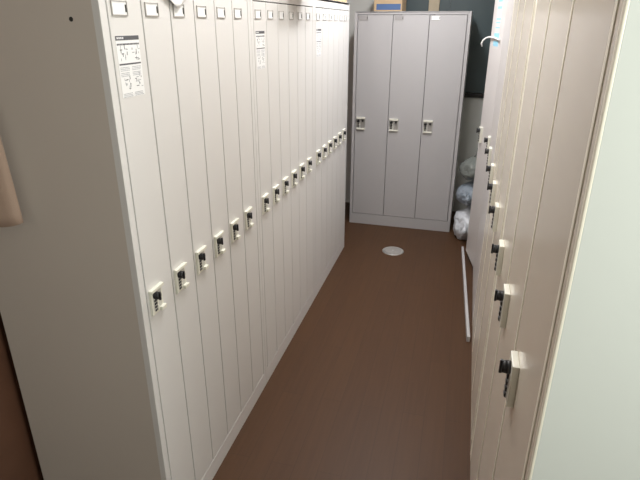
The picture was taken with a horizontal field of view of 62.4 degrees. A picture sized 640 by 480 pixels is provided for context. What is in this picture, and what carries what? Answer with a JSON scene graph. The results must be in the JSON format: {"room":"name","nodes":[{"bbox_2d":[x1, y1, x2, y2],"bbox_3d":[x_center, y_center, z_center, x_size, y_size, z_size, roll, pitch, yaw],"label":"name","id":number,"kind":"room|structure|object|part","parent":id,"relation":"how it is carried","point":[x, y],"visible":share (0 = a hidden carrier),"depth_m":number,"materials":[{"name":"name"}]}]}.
{"room":"changing room","nodes":[
{"label":"changing room","id":0,"kind":"room"},
{"bbox_2d":[0,313,43,479],"bbox_3d":[-0.922,-0.431,2.124,0.106,2.600,6.550,6,23,14],"label":"wall","id":1,"kind":"structure","parent":0,"point":[19,460],"depth_m":1.82,"materials":[{"name":"brown paint"}]},
{"bbox_2d":[212,202,472,479],"bbox_3d":[0.453,0.960,2.302,2.960,0.100,6.750,6,23,14],"label":"floor","id":2,"kind":"structure","parent":0,"point":[373,382],"depth_m":2.75,"materials":[{"name":"brown wood"}]},
{"bbox_2d":[0,0,265,479],"bbox_3d":[-0.628,0.034,1.996,0.539,1.840,0.931,6,23,14],"label":"locker","id":3,"kind":"object","parent":2,"relation":"on","point":[131,298],"visible":1,"depth_m":1.61,"materials":[{"name":"white metal"}]},
{"bbox_3d":[-0.491,0.174,1.608,0.018,1.705,0.140,6,23,14],"label":"door","id":4,"kind":"part","parent":3,"relation":"part of","materials":[{"name":"white paint"}]},
{"bbox_3d":[-0.479,0.164,1.559,0.020,0.026,0.024,6,23,14],"label":"lock knob","id":5,"kind":"part","parent":3,"relation":"part of","materials":[{"name":"black plastic"}]},
{"bbox_3d":[-0.454,0.121,1.738,0.018,1.705,0.140,6,23,14],"label":"door","id":6,"kind":"part","parent":3,"relation":"part of","materials":[{"name":"white paint"}]},
{"bbox_2d":[170,0,183,8],"bbox_3d":[-0.492,-0.712,1.507,0.168,0.095,0.330,6,23,14],"label":"paper sheet","id":7,"kind":"object","parent":3,"relation":"on","point":[177,3],"visible":1,"depth_m":1.51,"materials":[{"name":"white paper"}]},
{"bbox_3d":[-0.442,0.111,1.689,0.020,0.026,0.024,6,23,14],"label":"lock knob","id":8,"kind":"part","parent":3,"relation":"part of","materials":[{"name":"black plastic"}]},
{"bbox_3d":[-0.417,0.068,1.869,0.018,1.705,0.140,6,23,14],"label":"door","id":9,"kind":"part","parent":3,"relation":"part of","materials":[{"name":"white paint"}]},
{"bbox_3d":[-0.405,0.057,1.819,0.020,0.026,0.024,6,23,14],"label":"lock knob","id":10,"kind":"part","parent":3,"relation":"part of","materials":[{"name":"black plastic"}]},
{"bbox_3d":[-0.380,0.014,1.999,0.018,1.705,0.140,6,23,14],"label":"door","id":11,"kind":"part","parent":3,"relation":"part of","materials":[{"name":"white paint"}]},
{"bbox_3d":[-0.368,0.004,1.950,0.020,0.026,0.024,6,23,14],"label":"lock knob","id":12,"kind":"part","parent":3,"relation":"part of","materials":[{"name":"black plastic"}]},
{"bbox_3d":[-0.343,-0.039,2.129,0.018,1.705,0.140,6,23,14],"label":"door","id":13,"kind":"part","parent":3,"relation":"part of","materials":[{"name":"white paint"}]},
{"bbox_3d":[-0.331,-0.050,2.080,0.020,0.026,0.024,6,23,14],"label":"lock knob","id":14,"kind":"part","parent":3,"relation":"part of","materials":[{"name":"black plastic"}]},
{"bbox_3d":[-0.306,-0.092,2.260,0.018,1.705,0.140,6,23,14],"label":"door","id":15,"kind":"part","parent":3,"relation":"part of","materials":[{"name":"white paint"}]},
{"bbox_3d":[-0.953,-0.472,1.333,0.032,0.033,0.051,6,23,14],"label":"hook","id":16,"kind":"object","parent":3,"relation":"attached to","visible":0},
{"bbox_2d":[0,137,23,226],"bbox_3d":[-0.975,-0.265,1.403,0.340,0.476,0.063,6,23,14],"label":"tote bag","id":17,"kind":"object","parent":16,"relation":"hanging from","point":[10,212],"visible":1,"depth_m":1.41,"materials":[{"name":"beige fabric"}]},
{"bbox_2d":[250,0,313,383],"bbox_3d":[-0.390,-0.308,2.830,0.539,1.840,0.930,6,23,14],"label":"locker","id":18,"kind":"object","parent":2,"relation":"on","point":[282,31],"visible":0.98,"depth_m":2.66,"materials":[{"name":"white metal"}]},
{"bbox_3d":[-0.254,-0.167,2.442,0.018,1.705,0.140,6,23,14],"label":"door","id":19,"kind":"part","parent":18,"relation":"part of","materials":[{"name":"white paint"}]},
{"bbox_3d":[-0.217,-0.220,2.572,0.018,1.705,0.140,6,23,14],"label":"door","id":20,"kind":"part","parent":18,"relation":"part of","materials":[{"name":"white paint"}]},
{"bbox_3d":[-0.180,-0.274,2.703,0.018,1.705,0.140,6,23,14],"label":"door","id":21,"kind":"part","parent":18,"relation":"part of","materials":[{"name":"white paint"}]},
{"bbox_3d":[-0.143,-0.327,2.833,0.018,1.705,0.140,6,23,14],"label":"door","id":22,"kind":"part","parent":18,"relation":"part of","materials":[{"name":"white paint"}]},
{"bbox_3d":[-0.106,-0.381,2.963,0.018,1.705,0.140,6,23,14],"label":"door","id":23,"kind":"part","parent":18,"relation":"part of","materials":[{"name":"white paint"}]},
{"bbox_3d":[-0.069,-0.434,3.094,0.018,1.705,0.140,6,23,14],"label":"door","id":24,"kind":"part","parent":18,"relation":"part of","materials":[{"name":"white paint"}]},
{"bbox_2d":[314,0,349,298],"bbox_3d":[-0.153,-0.650,3.665,0.539,1.840,0.930,6,23,14],"label":"locker","id":25,"kind":"object","parent":2,"relation":"on","point":[331,18],"visible":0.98,"depth_m":3.50,"materials":[{"name":"white metal"}]},
{"bbox_3d":[-0.017,-0.509,3.277,0.018,1.705,0.140,6,23,14],"label":"door","id":26,"kind":"part","parent":25,"relation":"part of","materials":[{"name":"white paint"}]},
{"bbox_3d":[0.021,-0.562,3.407,0.018,1.705,0.140,6,23,14],"label":"door","id":27,"kind":"part","parent":25,"relation":"part of","materials":[{"name":"white paint"}]},
{"bbox_3d":[0.058,-0.616,3.538,0.018,1.705,0.140,6,23,14],"label":"door","id":28,"kind":"part","parent":25,"relation":"part of","materials":[{"name":"white paint"}]},
{"bbox_3d":[0.095,-0.669,3.668,0.018,1.705,0.140,6,23,14],"label":"door","id":29,"kind":"part","parent":25,"relation":"part of","materials":[{"name":"white paint"}]},
{"bbox_3d":[0.132,-0.723,3.798,0.018,1.705,0.140,6,23,14],"label":"door","id":30,"kind":"part","parent":25,"relation":"part of","materials":[{"name":"white paint"}]},
{"bbox_3d":[0.169,-0.776,3.928,0.018,1.705,0.140,6,23,14],"label":"door","id":31,"kind":"part","parent":25,"relation":"part of","materials":[{"name":"white paint"}]},
{"bbox_2d":[382,247,403,254],"bbox_3d":[0.593,0.086,4.290,0.176,0.008,0.176,6,23,14],"label":"floor drain","id":32,"kind":"object","parent":2,"relation":"on","point":[387,250],"visible":1,"depth_m":4.28,"materials":[{"name":"metal"}]},
{"bbox_2d":[349,11,472,231],"bbox_3d":[0.779,-1.040,4.676,0.907,1.800,0.535,6,23,14],"label":"locker","id":33,"kind":"object","parent":2,"relation":"on","point":[410,67],"visible":1,"depth_m":4.42,"materials":[{"name":"grey metal"}]},
{"bbox_3d":[0.441,-1.017,4.521,0.280,1.672,0.018,6,23,14],"label":"door","id":34,"kind":"part","parent":33,"relation":"part of","materials":[{"name":"grey paint"}]},
{"bbox_2d":[374,0,405,10],"bbox_3d":[0.583,-1.988,4.348,0.225,0.201,0.301,6,23,14],"label":"cardboard box","id":35,"kind":"object","parent":33,"relation":"on","point":[379,5],"visible":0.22,"depth_m":4.24,"materials":[{"name":"brown cardboard"}]},
{"bbox_3d":[0.550,-1.871,4.239,0.195,0.044,0.002,6,23,14],"label":"printed panel","id":36,"kind":"part","parent":35,"relation":"part of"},
{"bbox_3d":[0.715,-0.987,4.450,0.280,1.672,0.018,6,23,14],"label":"door","id":37,"kind":"part","parent":33,"relation":"part of","materials":[{"name":"grey paint"}]},
{"bbox_3d":[0.988,-0.957,4.379,0.280,1.672,0.018,6,23,14],"label":"door","id":38,"kind":"part","parent":33,"relation":"part of","materials":[{"name":"grey paint"}]},
{"bbox_2d":[453,206,470,239],"bbox_3d":[1.280,-0.151,4.515,0.270,0.287,0.408,6,23,14],"label":"plastic bag","id":39,"kind":"object","parent":2,"relation":"on","point":[461,218],"visible":0.5,"depth_m":4.46,"materials":[{"name":"white plastic"}]},
{"bbox_2d":[456,181,473,205],"bbox_3d":[1.278,-0.404,4.477,0.319,0.202,0.307,-9,24,-22],"label":"plastic bag","id":40,"kind":"object","parent":39,"relation":"on","point":[464,192],"visible":0.45,"depth_m":4.40,"materials":[{"name":"grey plastic"}]},
{"bbox_2d":[459,148,477,180],"bbox_3d":[1.304,-0.642,4.427,0.283,0.261,0.280,-11,25,-26],"label":"plastic bag","id":41,"kind":"object","parent":40,"relation":"on","point":[467,168],"visible":0.52,"depth_m":4.37,"materials":[{"name":"grey plastic"}]},
{"bbox_2d":[461,247,469,341],"bbox_3d":[1.010,0.323,3.682,0.020,0.035,1.371,5,23,12],"label":"trim strip","id":42,"kind":"object","parent":2,"relation":"on","point":[462,248],"visible":1,"depth_m":3.48,"materials":[{"name":"grey paint"}]},
{"bbox_2d":[466,0,513,321],"bbox_3d":[1.274,-0.578,3.317,0.638,1.980,1.100,6,23,14],"label":"locker","id":43,"kind":"object","parent":2,"relation":"on","point":[503,9],"visible":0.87,"depth_m":3.47,"materials":[{"name":"white metal"}]},
{"bbox_3d":[1.093,-0.602,3.361,0.018,1.890,0.339,6,23,14],"label":"door","id":44,"kind":"part","parent":43,"relation":"part of","materials":[{"name":"beige paint"}]},
{"bbox_2d":[470,0,535,454],"bbox_3d":[1.022,-0.169,2.320,0.553,1.980,1.101,6,23,14],"label":"locker","id":45,"kind":"object","parent":2,"relation":"on","point":[500,170],"visible":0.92,"depth_m":2.22,"materials":[{"name":"beige paint"}]},
{"bbox_3d":[0.793,-0.249,2.465,0.024,0.033,0.030,6,23,14],"label":"lock knob","id":46,"kind":"part","parent":45,"relation":"part of","materials":[{"name":"black plastic"}]},
{"bbox_3d":[0.702,-0.124,2.159,0.024,0.033,0.030,6,23,14],"label":"lock knob","id":47,"kind":"part","parent":45,"relation":"part of","materials":[{"name":"black plastic"}]},
{"bbox_3d":[0.891,-0.323,2.680,0.019,1.890,0.341,6,23,14],"label":"door","id":48,"kind":"part","parent":45,"relation":"part of","materials":[{"name":"beige paint"}]},
{"bbox_3d":[0.801,-0.198,2.374,0.019,1.890,0.341,6,23,14],"label":"door","id":49,"kind":"part","parent":45,"relation":"part of","materials":[{"name":"beige paint"}]},
{"bbox_2d":[470,0,639,479],"bbox_3d":[0.731,0.235,1.333,0.553,1.980,1.101,6,23,14],"label":"locker","id":50,"kind":"object","parent":2,"relation":"on","point":[559,395],"visible":1,"depth_m":0.84,"materials":[{"name":"metal"}]},
{"bbox_3d":[0.592,0.030,1.784,0.024,0.033,0.030,6,23,14],"label":"lock knob","id":51,"kind":"part","parent":50,"relation":"part of","materials":[{"name":"black plastic"}]},
{"bbox_3d":[0.501,0.155,1.478,0.024,0.033,0.030,6,23,14],"label":"lock knob","id":52,"kind":"part","parent":50,"relation":"part of","materials":[{"name":"black plastic"}]},
{"bbox_3d":[0.410,0.281,1.172,0.024,0.033,0.030,6,23,14],"label":"lock knob","id":53,"kind":"part","parent":50,"relation":"part of","materials":[{"name":"black plastic"}]},
{"bbox_3d":[0.599,0.081,1.694,0.019,1.890,0.341,6,23,14],"label":"door","id":54,"kind":"part","parent":50,"relation":"part of","materials":[{"name":"beige paint"}]},
{"bbox_3d":[0.509,0.206,1.387,0.019,1.890,0.341,6,23,14],"label":"door","id":55,"kind":"part","parent":50,"relation":"part of","materials":[{"name":"beige paint"}]},
{"bbox_2d":[345,0,483,210],"bbox_3d":[0.966,-1.542,4.847,2.260,2.600,0.100,6,23,14],"label":"wall","id":56,"kind":"structure","parent":0,"point":[472,107],"depth_m":4.92,"materials":[{"name":"grey paint"}]},
{"bbox_2d":[406,0,494,97],"bbox_3d":[1.231,-1.823,4.618,1.135,1.105,0.090,6,23,14],"label":"window","id":57,"kind":"structure","parent":56,"relation":"in","point":[483,10],"depth_m":4.64,"materials":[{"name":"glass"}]},
{"bbox_3d":[1.230,-1.821,4.613,1.135,1.105,0.080,6,23,14],"label":"frame","id":58,"kind":"part","parent":57,"relation":"part of","materials":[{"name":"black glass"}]}
]}

